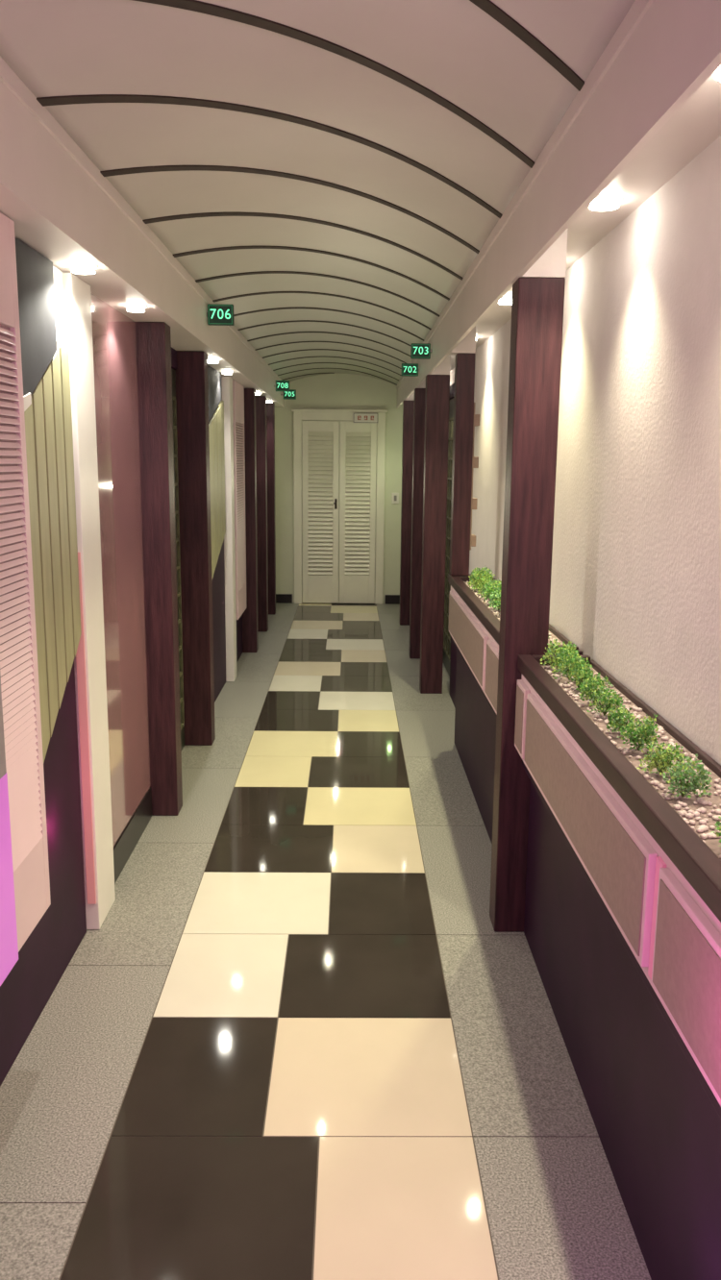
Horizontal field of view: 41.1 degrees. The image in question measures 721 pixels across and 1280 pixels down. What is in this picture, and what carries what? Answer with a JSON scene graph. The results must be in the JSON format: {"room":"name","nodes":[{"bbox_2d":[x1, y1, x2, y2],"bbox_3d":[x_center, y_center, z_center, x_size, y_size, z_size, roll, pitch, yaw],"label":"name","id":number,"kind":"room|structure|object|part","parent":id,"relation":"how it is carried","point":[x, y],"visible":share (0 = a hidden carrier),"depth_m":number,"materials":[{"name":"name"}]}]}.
{"room":"hotel corridor","nodes":[
{"label":"hotel corridor","id":0,"kind":"room"},
{"bbox_2d":[0,0,635,384],"bbox_3d":[-0.150,-1.705,4.379,1.220,0.150,12.240,0,11,-1],"label":"ceiling","id":1,"kind":"structure","parent":0,"point":[455,50],"depth_m":2.56,"materials":[{"name":"white paint"}]},
{"bbox_2d":[36,94,502,219],"bbox_3d":[-0.132,-1.367,2.666,1.605,0.126,0.034,-8,14,-39],"label":"trim","id":2,"kind":"structure","parent":1,"relation":"attached to","point":[88,98],"depth_m":2.51,"materials":[{"name":"black metal"}]},
{"bbox_2d":[99,164,479,253],"bbox_3d":[-0.138,-1.470,3.218,1.605,0.126,0.034,-8,14,-39],"label":"trim","id":3,"kind":"structure","parent":1,"relation":"attached to","point":[143,169],"depth_m":3.08,"materials":[{"name":"black metal"}]},
{"bbox_2d":[142,211,462,280],"bbox_3d":[-0.144,-1.574,3.771,1.605,0.126,0.034,-8,14,-39],"label":"trim","id":4,"kind":"structure","parent":1,"relation":"attached to","point":[224,213],"depth_m":3.65,"materials":[{"name":"black metal"}]},
{"bbox_2d":[172,245,449,300],"bbox_3d":[-0.150,-1.678,4.323,1.605,0.126,0.034,-8,14,-39],"label":"trim","id":5,"kind":"structure","parent":1,"relation":"attached to","point":[262,246],"depth_m":4.22,"materials":[{"name":"black metal"}]},
{"bbox_2d":[195,270,439,317],"bbox_3d":[-0.155,-1.782,4.875,1.605,0.126,0.034,-8,14,-39],"label":"trim","id":6,"kind":"structure","parent":1,"relation":"attached to","point":[259,272],"depth_m":4.77,"materials":[{"name":"black metal"}]},
{"bbox_2d":[212,291,431,329],"bbox_3d":[-0.161,-1.886,5.427,1.605,0.126,0.034,-8,14,-39],"label":"trim","id":7,"kind":"structure","parent":1,"relation":"attached to","point":[269,292],"depth_m":5.34,"materials":[{"name":"black metal"}]},
{"bbox_2d":[237,320,410,345],"bbox_3d":[-0.173,-2.094,6.532,1.605,0.126,0.034,-8,14,-39],"label":"trim","id":8,"kind":"structure","parent":1,"relation":"attached to","point":[297,320],"depth_m":6.42,"materials":[{"name":"black metal"}]},
{"bbox_2d":[233,307,423,341],"bbox_3d":[-0.167,-1.990,5.980,1.605,0.126,0.034,-8,14,-39],"label":"trim","id":9,"kind":"structure","parent":1,"relation":"attached to","point":[247,312],"depth_m":5.94,"materials":[{"name":"black metal"}]},
{"bbox_2d":[246,331,410,356],"bbox_3d":[-0.179,-2.198,7.084,1.605,0.126,0.034,-8,14,-39],"label":"trim","id":10,"kind":"structure","parent":1,"relation":"attached to","point":[295,332],"depth_m":7.02,"materials":[{"name":"black metal"}]},
{"bbox_2d":[255,341,406,363],"bbox_3d":[-0.185,-2.302,7.637,1.605,0.126,0.034,-8,14,-39],"label":"trim","id":11,"kind":"structure","parent":1,"relation":"attached to","point":[298,341],"depth_m":7.56,"materials":[{"name":"black metal"}]},
{"bbox_2d":[262,348,401,369],"bbox_3d":[-0.191,-2.406,8.189,1.605,0.126,0.034,-8,14,-39],"label":"trim","id":12,"kind":"structure","parent":1,"relation":"attached to","point":[308,349],"depth_m":8.13,"materials":[{"name":"black metal"}]},
{"bbox_2d":[132,0,534,168],"bbox_3d":[-0.126,-1.263,2.114,1.605,0.126,0.034,-8,14,-39],"label":"trim","id":13,"kind":"structure","parent":1,"relation":"attached to","point":[189,5],"depth_m":2.15,"materials":[{"name":"black metal"}]},
{"bbox_2d":[268,356,401,375],"bbox_3d":[-0.197,-2.510,8.741,1.605,0.126,0.034,-8,14,-39],"label":"trim","id":14,"kind":"structure","parent":1,"relation":"attached to","point":[305,356],"depth_m":8.68,"materials":[{"name":"black metal"}]},
{"bbox_2d":[272,362,398,380],"bbox_3d":[-0.202,-2.614,9.293,1.605,0.126,0.034,-8,14,-39],"label":"trim","id":15,"kind":"structure","parent":1,"relation":"attached to","point":[312,362],"depth_m":9.21,"materials":[{"name":"black metal"}]},
{"bbox_2d":[468,0,584,91],"bbox_3d":[-0.120,-1.159,1.562,1.605,0.126,0.034,-8,14,-39],"label":"trim","id":16,"kind":"structure","parent":1,"relation":"attached to","point":[486,6],"depth_m":1.94,"materials":[{"name":"black metal"}]},
{"bbox_2d":[0,602,651,1279],"bbox_3d":[-0.189,0.742,4.839,2.150,0.050,12.240,0,11,-1],"label":"floor","id":17,"kind":"structure","parent":0,"point":[297,1037],"depth_m":2.67,"materials":[{"name":"tile"}]},
{"bbox_2d":[62,272,115,929],"bbox_3d":[-0.963,-0.079,3.214,0.150,2.147,0.233,0,11,-1],"label":"post","id":18,"kind":"object","parent":17,"relation":"on","point":[89,660],"visible":0.53,"depth_m":3.18,"materials":[{"name":"paint"}]},
{"bbox_2d":[135,321,182,815],"bbox_3d":[-0.956,-0.270,4.228,0.275,2.149,0.130,0,11,-1],"label":"pillar","id":19,"kind":"structure","parent":17,"relation":"on","point":[153,339],"depth_m":4.16,"materials":[{"name":"red wood"}]},
{"bbox_2d":[171,368,184,750],"bbox_3d":[-0.973,-0.323,4.773,0.085,2.048,0.940,0,11,-1],"label":"door","id":20,"kind":"structure","parent":17,"relation":"on","point":[173,372],"depth_m":5.13,"materials":[{"name":"brown wood"}]},
{"bbox_2d":[171,347,177,369],"bbox_3d":[-0.980,-1.380,4.574,0.050,0.093,0.940,0,11,-1],"label":"door frame","id":21,"kind":"structure","parent":20,"relation":"attached to","point":[174,365],"depth_m":4.96,"materials":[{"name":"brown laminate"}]},
{"bbox_2d":[173,350,215,745],"bbox_3d":[-0.968,-0.471,5.299,0.275,2.149,0.130,0,11,-1],"label":"pillar","id":22,"kind":"structure","parent":17,"relation":"on","point":[191,373],"depth_m":5.23,"materials":[{"name":"red wood"}]},
{"bbox_2d":[221,376,236,681],"bbox_3d":[-0.936,-0.766,6.867,0.059,2.146,0.160,0,11,-1],"label":"post","id":23,"kind":"object","parent":17,"relation":"on","point":[226,381],"visible":0.98,"depth_m":6.82,"materials":[{"name":"paint"}]},
{"bbox_2d":[242,388,258,652],"bbox_3d":[-0.996,-0.963,7.913,0.275,2.149,0.130,0,11,-1],"label":"pillar","id":24,"kind":"structure","parent":17,"relation":"on","point":[250,634],"depth_m":7.87,"materials":[{"name":"red wood"}]},
{"bbox_2d":[255,395,268,631],"bbox_3d":[-1.006,-1.148,8.896,0.275,2.149,0.130,0,11,-1],"label":"pillar","id":25,"kind":"structure","parent":17,"relation":"on","point":[260,401],"depth_m":8.84,"materials":[{"name":"red wood"}]},
{"bbox_2d":[266,402,275,615],"bbox_3d":[-1.016,-1.333,9.879,0.275,2.149,0.130,0,11,-1],"label":"pillar","id":26,"kind":"structure","parent":17,"relation":"on","point":[270,406],"depth_m":9.81,"materials":[{"name":"red wood"}]},
{"bbox_2d":[398,400,414,625],"bbox_3d":[0.457,-1.211,9.307,0.120,2.149,0.130,0,11,-1],"label":"pillar","id":27,"kind":"structure","parent":17,"relation":"on","point":[407,406],"depth_m":9.24,"materials":[{"name":"red wood"}]},
{"bbox_2d":[408,388,425,658],"bbox_3d":[0.489,-0.915,7.735,0.150,2.149,0.130,0,11,-1],"label":"pillar","id":28,"kind":"structure","parent":17,"relation":"on","point":[419,393],"depth_m":7.67,"materials":[{"name":"red wood"}]},
{"bbox_2d":[418,374,449,693],"bbox_3d":[0.501,-0.693,6.556,0.150,2.149,0.130,0,11,-1],"label":"pillar","id":29,"kind":"structure","parent":17,"relation":"on","point":[437,386],"depth_m":6.49,"materials":[{"name":"red wood"}]},
{"bbox_2d":[447,573,582,844],"bbox_3d":[0.617,0.308,4.399,0.253,0.979,2.120,0,11,-1],"label":"planter","id":30,"kind":"object","parent":17,"relation":"on","point":[474,629],"visible":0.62,"depth_m":4.40,"materials":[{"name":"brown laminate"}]},
{"bbox_2d":[449,353,475,575],"bbox_3d":[0.547,-0.932,5.173,0.095,1.168,0.100,0,11,-1],"label":"pillar","id":31,"kind":"structure","parent":30,"relation":"on","point":[464,368],"depth_m":5.13,"materials":[{"name":"red wood"}]},
{"bbox_2d":[468,402,479,550],"bbox_3d":[0.612,-0.877,5.184,0.034,0.780,0.090,0,11,-1],"label":"shelf","id":32,"kind":"object","parent":31,"relation":"attached to","point":[475,459],"visible":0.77,"depth_m":5.14,"materials":[{"name":"brown wood"}]},
{"bbox_3d":[0.500,-0.031,4.589,0.020,0.225,1.380,0,11,-1],"label":"inset panel","id":33,"kind":"part","parent":30,"relation":"part of","materials":[{"name":"pink paint"}]},
{"bbox_2d":[468,566,489,584],"bbox_3d":[0.615,-0.335,4.987,0.117,0.114,0.125,9,14,39],"label":"shrub","id":34,"kind":"object","parent":30,"relation":"in","point":[481,569],"visible":0.27,"depth_m":4.98,"materials":[{"name":"green plant"}]},
{"bbox_2d":[467,568,494,590],"bbox_3d":[0.608,-0.304,4.837,0.128,0.110,0.117,4,11,19],"label":"shrub","id":35,"kind":"object","parent":30,"relation":"in","point":[477,578],"visible":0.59,"depth_m":4.83,"materials":[{"name":"green plant"}]},
{"bbox_2d":[476,575,495,594],"bbox_3d":[0.611,-0.267,4.681,0.109,0.094,0.100,-1,11,-8],"label":"shrub","id":36,"kind":"object","parent":30,"relation":"in","point":[480,581],"visible":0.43,"depth_m":4.67,"materials":[{"name":"green plant"}]},
{"bbox_2d":[480,579,501,597],"bbox_3d":[0.617,-0.243,4.517,0.109,0.107,0.117,8,13,35],"label":"shrub","id":37,"kind":"object","parent":30,"relation":"on","point":[486,584],"visible":0.38,"depth_m":4.51,"materials":[{"name":"green plant"}]},
{"bbox_3d":[0.511,0.153,3.606,0.020,0.225,0.480,0,11,-1],"label":"inset panel","id":38,"kind":"part","parent":30,"relation":"part of","materials":[{"name":"pink paint"}]},
{"bbox_2d":[483,580,501,603],"bbox_3d":[0.613,-0.217,4.361,0.116,0.115,0.102,10,14,42],"label":"shrub","id":39,"kind":"object","parent":30,"relation":"on","point":[491,588],"visible":0.31,"depth_m":4.35,"materials":[{"name":"green plant"}]},
{"bbox_2d":[488,587,500,610],"bbox_3d":[0.610,-0.188,4.199,0.128,0.117,0.119,-5,12,-27],"label":"shrub","id":40,"kind":"object","parent":30,"relation":"on","point":[493,597],"visible":0.37,"depth_m":4.17,"materials":[{"name":"green plant"}]},
{"bbox_2d":[492,591,500,611],"bbox_3d":[0.619,-0.160,4.053,0.127,0.116,0.118,1,11,5],"label":"shrub","id":41,"kind":"object","parent":30,"relation":"on","point":[497,593],"visible":0.13,"depth_m":4.06,"materials":[{"name":"green plant"}]},
{"bbox_2d":[463,581,562,645],"bbox_3d":[0.637,-0.139,4.266,0.185,0.013,1.930,0,11,-1],"label":"pebbles","id":42,"kind":"object","parent":30,"relation":"on","point":[495,612],"visible":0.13,"depth_m":4.27,"materials":[{"name":"beige stone"}]},
{"bbox_2d":[489,277,565,932],"bbox_3d":[0.541,-0.058,3.180,0.142,2.149,0.120,0,11,-1],"label":"pillar","id":43,"kind":"structure","parent":17,"relation":"on","point":[537,304],"depth_m":3.08,"materials":[{"name":"red wood"}]},
{"bbox_2d":[514,654,720,1279],"bbox_3d":[0.652,0.941,1.031,0.253,0.979,4.465,0,11,-1],"label":"planter","id":44,"kind":"object","parent":17,"relation":"on","point":[622,923],"visible":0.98,"depth_m":1.99,"materials":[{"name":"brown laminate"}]},
{"bbox_3d":[0.516,0.253,3.080,0.020,0.225,0.150,0,11,-1],"label":"inset panel","id":45,"kind":"part","parent":44,"relation":"part of","materials":[{"name":"pink paint"}]},
{"bbox_2d":[540,639,576,670],"bbox_3d":[0.625,0.046,3.007,0.103,0.097,0.114,-2,11,-12],"label":"shrub","id":46,"kind":"object","parent":44,"relation":"on","point":[552,649],"visible":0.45,"depth_m":3.00,"materials":[{"name":"green plant"}]},
{"bbox_2d":[551,647,588,679],"bbox_3d":[0.627,0.071,2.870,0.104,0.098,0.098,6,12,27],"label":"shrub","id":47,"kind":"object","parent":44,"relation":"on","point":[577,655],"visible":0.59,"depth_m":2.86,"materials":[{"name":"green plant"}]},
{"bbox_2d":[567,657,594,689],"bbox_3d":[0.628,0.100,2.731,0.083,0.094,0.095,2,11,9],"label":"shrub","id":48,"kind":"object","parent":44,"relation":"on","point":[579,672],"visible":0.75,"depth_m":2.73,"materials":[{"name":"green plant"}]},
{"bbox_3d":[0.524,0.387,2.368,0.020,0.225,1.220,0,11,-1],"label":"inset panel","id":49,"kind":"part","parent":44,"relation":"part of","materials":[{"name":"pink paint"}]},
{"bbox_2d":[575,672,613,703],"bbox_3d":[0.630,0.130,2.584,0.094,0.089,0.088,5,11,20],"label":"shrub","id":50,"kind":"object","parent":44,"relation":"in","point":[587,686],"visible":0.78,"depth_m":2.57,"materials":[{"name":"green plant"}]},
{"bbox_2d":[586,685,623,715],"bbox_3d":[0.631,0.157,2.467,0.079,0.079,0.084,-4,12,-22],"label":"shrub","id":51,"kind":"object","parent":44,"relation":"in","point":[608,702],"visible":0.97,"depth_m":2.46,"materials":[{"name":"green plant"}]},
{"bbox_3d":[0.628,0.176,2.471,0.036,0.039,0.037,-1,11,-7],"label":"stem","id":52,"kind":"part","parent":51,"relation":"part of","materials":[{"name":"green plant"}]},
{"bbox_2d":[606,703,635,735],"bbox_3d":[0.626,0.188,2.298,0.071,0.080,0.081,9,13,37],"label":"shrub","id":53,"kind":"object","parent":44,"relation":"on","point":[618,720],"visible":0.92,"depth_m":2.28,"materials":[{"name":"green plant"}]},
{"bbox_2d":[541,665,720,858],"bbox_3d":[0.662,0.274,2.072,0.183,0.013,2.069,0,11,-1],"label":"pebbles","id":54,"kind":"object","parent":44,"relation":"on","point":[690,813],"visible":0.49,"depth_m":2.04,"materials":[{"name":"beige stone"}]},
{"bbox_2d":[618,713,659,750],"bbox_3d":[0.628,0.207,2.171,0.090,0.090,0.079,8,13,33],"label":"shrub","id":55,"kind":"object","parent":44,"relation":"on","point":[643,732],"visible":0.99,"depth_m":2.16,"materials":[{"name":"green plant"}]},
{"bbox_2d":[636,739,685,778],"bbox_3d":[0.631,0.247,2.008,0.077,0.073,0.085,-7,13,-34],"label":"shrub","id":56,"kind":"object","parent":44,"relation":"in","point":[661,757],"visible":0.98,"depth_m":2.00,"materials":[{"name":"green plant"}]},
{"bbox_3d":[0.631,0.264,2.011,0.033,0.038,0.037,-4,12,-24],"label":"stem","id":57,"kind":"part","parent":56,"relation":"part of","materials":[{"name":"green plant"}]},
{"bbox_3d":[0.537,0.627,1.090,0.020,0.225,1.260,0,11,-1],"label":"inset panel","id":58,"kind":"part","parent":44,"relation":"part of","materials":[{"name":"pink paint"}]},
{"bbox_2d":[662,753,712,797],"bbox_3d":[0.634,0.265,1.875,0.086,0.085,0.093,-4,11,-21],"label":"shrub","id":59,"kind":"object","parent":44,"relation":"in","point":[676,775],"visible":1,"depth_m":1.86,"materials":[{"name":"green plant"}]},
{"bbox_3d":[0.629,0.287,1.873,0.038,0.042,0.034,0,11,-5],"label":"stem","id":60,"kind":"part","parent":59,"relation":"part of","materials":[{"name":"green plant"}]},
{"bbox_2d":[709,815,720,846],"bbox_3d":[0.638,0.313,1.611,0.090,0.090,0.079,9,14,39],"label":"shrub","id":61,"kind":"object","parent":44,"relation":"on","point":[717,824],"visible":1,"depth_m":1.62,"materials":[{"name":"green plant"}]},
{"bbox_2d":[274,373,402,603],"bbox_3d":[-0.240,-1.755,10.673,2.150,2.700,0.150,0,11,-1],"label":"wall","id":62,"kind":"structure","parent":0,"point":[325,391],"depth_m":10.55,"materials":[{"name":"paint"}]},
{"bbox_2d":[275,593,292,603],"bbox_3d":[-0.892,-0.467,10.821,0.240,0.099,0.019,0,11,-1],"label":"baseboard","id":63,"kind":"structure","parent":62,"relation":"attached to","point":[280,598],"depth_m":10.81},
{"bbox_2d":[281,372,334,380],"bbox_3d":[-0.550,-2.772,10.121,0.729,0.124,0.034,-8,14,-39],"label":"trim","id":64,"kind":"structure","parent":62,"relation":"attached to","point":[315,373],"depth_m":10.11,"materials":[{"name":"black metal"}]},
{"bbox_2d":[277,368,396,385],"bbox_3d":[-0.208,-2.717,9.846,1.605,0.126,0.034,-8,14,-39],"label":"trim","id":65,"kind":"structure","parent":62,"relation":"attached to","point":[312,368],"depth_m":9.77,"materials":[{"name":"black metal"}]},
{"bbox_2d":[291,408,387,604],"bbox_3d":[-0.237,-1.453,10.606,1.040,2.129,0.091,0,11,-1],"label":"door","id":66,"kind":"structure","parent":62,"relation":"in","point":[322,456],"depth_m":10.61,"materials":[{"name":"beige paint"}]},
{"bbox_2d":[353,412,378,423],"bbox_3d":[0.058,-2.404,10.406,0.270,0.110,0.016,0,11,-1],"label":"door sign","id":67,"kind":"object","parent":66,"relation":"attached to","point":[358,417],"visible":1,"depth_m":10.40,"materials":[{"name":"white paint"}]},
{"bbox_2d":[385,594,399,603],"bbox_3d":[0.383,-0.457,10.836,0.210,0.099,0.019,0,11,-1],"label":"baseboard","id":68,"kind":"structure","parent":62,"relation":"attached to","point":[389,599],"depth_m":10.83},
{"bbox_2d":[391,492,398,503],"bbox_3d":[0.384,-1.568,10.629,0.080,0.120,0.016,0,11,-1],"label":"light switch","id":69,"kind":"object","parent":62,"relation":"attached to","point":[394,496],"visible":1,"depth_m":10.62,"materials":[{"name":"white paint"}]},
{"bbox_2d":[449,135,720,764],"bbox_3d":[0.824,-0.563,4.604,0.150,2.620,12.240,0,11,-1],"label":"wall","id":70,"kind":"structure","parent":0,"point":[635,578],"depth_m":2.63,"materials":[{"name":"paint"}]},
{"bbox_2d":[401,363,418,376],"bbox_3d":[0.365,-1.974,7.023,0.130,0.090,0.034,0,11,-1],"label":"number sign","id":71,"kind":"object","parent":70,"relation":"attached to","point":[407,369],"visible":1,"depth_m":7.01,"materials":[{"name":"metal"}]},
{"bbox_2d":[410,343,431,359],"bbox_3d":[0.377,-1.785,5.940,0.130,0.090,0.034,0,11,-1],"label":"number sign","id":72,"kind":"object","parent":70,"relation":"attached to","point":[420,351],"visible":1,"depth_m":5.93,"materials":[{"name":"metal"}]},
{"bbox_2d":[443,397,454,676],"bbox_3d":[0.672,-0.756,7.161,0.085,2.048,0.980,0,11,-1],"label":"door","id":73,"kind":"structure","parent":70,"relation":"in","point":[446,634],"depth_m":7.28,"materials":[{"name":"brown wood"}]},
{"bbox_2d":[449,382,454,399],"bbox_3d":[0.700,-1.813,6.963,0.050,0.093,0.980,0,11,-1],"label":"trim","id":74,"kind":"structure","parent":70,"relation":"attached to","point":[452,387],"depth_m":7.06,"materials":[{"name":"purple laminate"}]},
{"bbox_2d":[449,636,456,708],"bbox_3d":[0.676,0.092,6.038,0.098,0.800,1.140,0,11,-1],"label":"cladding","id":75,"kind":"object","parent":70,"relation":"attached to","point":[453,663],"visible":0.11,"depth_m":6.44,"materials":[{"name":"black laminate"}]},
{"bbox_2d":[497,296,512,304],"bbox_3d":[0.645,-1.490,4.224,0.096,0.020,0.096,0,11,-1],"label":"recessed light","id":76,"kind":"object","parent":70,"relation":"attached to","point":[504,300],"visible":0.48,"depth_m":4.20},
{"bbox_2d":[395,0,720,408],"bbox_3d":[0.604,-1.513,4.423,0.308,0.250,12.240,0,11,-1],"label":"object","id":77,"kind":"structure","parent":70,"relation":"attached to","point":[650,104],"depth_m":2.15,"materials":[{"name":"paint"}]},
{"bbox_2d":[589,195,622,211],"bbox_3d":[0.662,-1.187,2.613,0.096,0.020,0.096,0,11,-1],"label":"recessed light","id":78,"kind":"object","parent":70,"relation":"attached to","point":[601,203],"visible":0.84,"depth_m":2.59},
{"bbox_2d":[713,65,720,81],"bbox_3d":[0.672,-1.017,1.708,0.096,0.020,0.096,0,11,-1],"label":"recessed light","id":79,"kind":"object","parent":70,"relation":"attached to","point":[717,72],"visible":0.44,"depth_m":1.72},
{"bbox_3d":[-1.176,-0.578,4.580,0.150,2.620,12.240,0,11,-1],"label":"wall","id":80,"kind":"structure","parent":0,"visible":0},
{"bbox_2d":[0,660,86,1085],"bbox_3d":[-0.983,0.365,0.852,0.160,2.150,4.560,0,11,-1],"label":"cladding","id":81,"kind":"object","parent":80,"relation":"attached to","point":[48,950],"visible":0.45,"depth_m":2.94,"materials":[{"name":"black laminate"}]},
{"bbox_2d":[0,212,50,985],"bbox_3d":[-0.848,-0.016,1.784,0.124,1.736,1.330,0,11,-1],"label":"louver panel","id":82,"kind":"object","parent":81,"relation":"attached to","point":[24,866],"visible":1,"depth_m":2.31,"materials":[{"name":"white paint"}]},
{"bbox_3d":[-0.817,0.625,1.778,0.012,0.469,0.980,0,11,-1],"label":"light panel","id":83,"kind":"part","parent":82,"relation":"part of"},
{"bbox_2d":[14,236,56,411],"bbox_3d":[-0.890,-0.814,2.564,0.047,0.454,0.440,0,11,-1],"label":"wall panel","id":84,"kind":"object","parent":81,"relation":"attached to","point":[35,272],"visible":0.53,"depth_m":2.58,"materials":[{"name":"stone"}]},
{"bbox_2d":[24,332,81,762],"bbox_3d":[-0.905,-0.249,2.767,0.031,1.288,0.550,0,11,-1],"label":"wall panel","id":85,"kind":"object","parent":81,"relation":"attached to","point":[48,420],"visible":0.49,"depth_m":2.79,"materials":[{"name":"beige wood"}]},
{"bbox_2d":[52,266,65,341],"bbox_3d":[-0.905,-0.973,2.840,0.021,0.244,0.150,0,11,-1],"label":"board","id":86,"kind":"object","parent":81,"relation":"attached to","point":[58,274],"visible":0.49,"depth_m":2.86,"materials":[{"name":"paint"}]},
{"bbox_2d":[68,262,97,274],"bbox_3d":[-0.811,-1.086,2.809,0.082,0.020,0.082,0,11,-1],"label":"recessed light","id":87,"kind":"object","parent":80,"relation":"attached to","point":[86,268],"visible":1,"depth_m":2.79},
{"bbox_2d":[90,293,150,845],"bbox_3d":[-1.013,-0.251,3.743,0.160,2.010,0.830,0,11,-1],"label":"cladding","id":88,"kind":"object","parent":80,"relation":"attached to","point":[113,332],"visible":0.49,"depth_m":3.75,"materials":[{"name":"paint"}]},
{"bbox_2d":[113,787,152,883],"bbox_3d":[-1.021,0.806,3.946,0.165,0.138,0.818,0,11,-1],"label":"baseboard","id":89,"kind":"structure","parent":80,"relation":"attached to","point":[132,833],"depth_m":3.95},
{"bbox_2d":[124,303,146,312],"bbox_3d":[-0.829,-1.224,3.546,0.077,0.020,0.077,0,11,-1],"label":"recessed light","id":90,"kind":"object","parent":80,"relation":"attached to","point":[133,307],"visible":1,"depth_m":3.52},
{"bbox_2d":[0,55,284,407],"bbox_3d":[-0.923,-1.524,4.405,0.338,0.250,12.240,0,11,-1],"label":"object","id":91,"kind":"structure","parent":80,"relation":"attached to","point":[59,203],"depth_m":2.75,"materials":[{"name":"paint"}]},
{"bbox_2d":[207,358,219,363],"bbox_3d":[-0.839,-1.581,5.443,0.082,0.020,0.082,0,11,-1],"label":"recessed light","id":92,"kind":"object","parent":80,"relation":"attached to","point":[209,360],"visible":0.79,"depth_m":5.42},
{"bbox_2d":[206,303,234,325],"bbox_3d":[-0.699,-1.620,4.789,0.134,0.100,0.034,0,11,-1],"label":"number sign","id":93,"kind":"object","parent":80,"relation":"attached to","point":[216,314],"visible":1,"depth_m":4.78,"materials":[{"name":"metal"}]},
{"bbox_2d":[212,397,242,701],"bbox_3d":[-1.045,-0.730,6.670,0.160,2.150,2.400,0,11,-1],"label":"cladding","id":94,"kind":"object","parent":80,"relation":"attached to","point":[218,579],"visible":0.2,"depth_m":6.64,"materials":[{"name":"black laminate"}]},
{"bbox_2d":[207,365,221,421],"bbox_3d":[-0.929,-1.472,5.870,0.039,0.384,0.900,0,11,-1],"label":"board","id":95,"kind":"object","parent":94,"relation":"attached to","point":[213,376],"visible":0.41,"depth_m":5.97,"materials":[{"name":"stone"}]},
{"bbox_2d":[208,400,225,579],"bbox_3d":[-0.940,-0.900,6.089,0.031,1.259,1.080,0,11,-1],"label":"board","id":96,"kind":"object","parent":94,"relation":"attached to","point":[216,422],"visible":0.46,"depth_m":6.21,"materials":[{"name":"beige wood"}]},
{"bbox_2d":[232,380,246,619],"bbox_3d":[-0.940,-1.058,7.321,0.060,1.736,0.600,0,11,-1],"label":"louver panel","id":97,"kind":"object","parent":94,"relation":"attached to","point":[237,389],"visible":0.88,"depth_m":7.26,"materials":[{"name":"white paint"}]},
{"bbox_2d":[221,369,233,374],"bbox_3d":[-0.857,-1.720,6.180,0.077,0.020,0.077,0,11,-1],"label":"recessed light","id":98,"kind":"object","parent":80,"relation":"attached to","point":[225,372],"visible":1,"depth_m":6.15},
{"bbox_2d":[273,380,289,391],"bbox_3d":[-0.739,-2.385,9.020,0.144,0.100,0.034,0,11,-1],"label":"number sign","id":99,"kind":"object","parent":80,"relation":"attached to","point":[281,385],"visible":1,"depth_m":9.01,"materials":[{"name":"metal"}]},
{"bbox_2d":[280,389,295,399],"bbox_3d":[-0.744,-2.532,9.909,0.154,0.100,0.034,0,11,-1],"label":"number sign","id":100,"kind":"object","parent":80,"relation":"attached to","point":[291,394],"visible":0.99,"depth_m":9.90,"materials":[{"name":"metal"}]}
]}

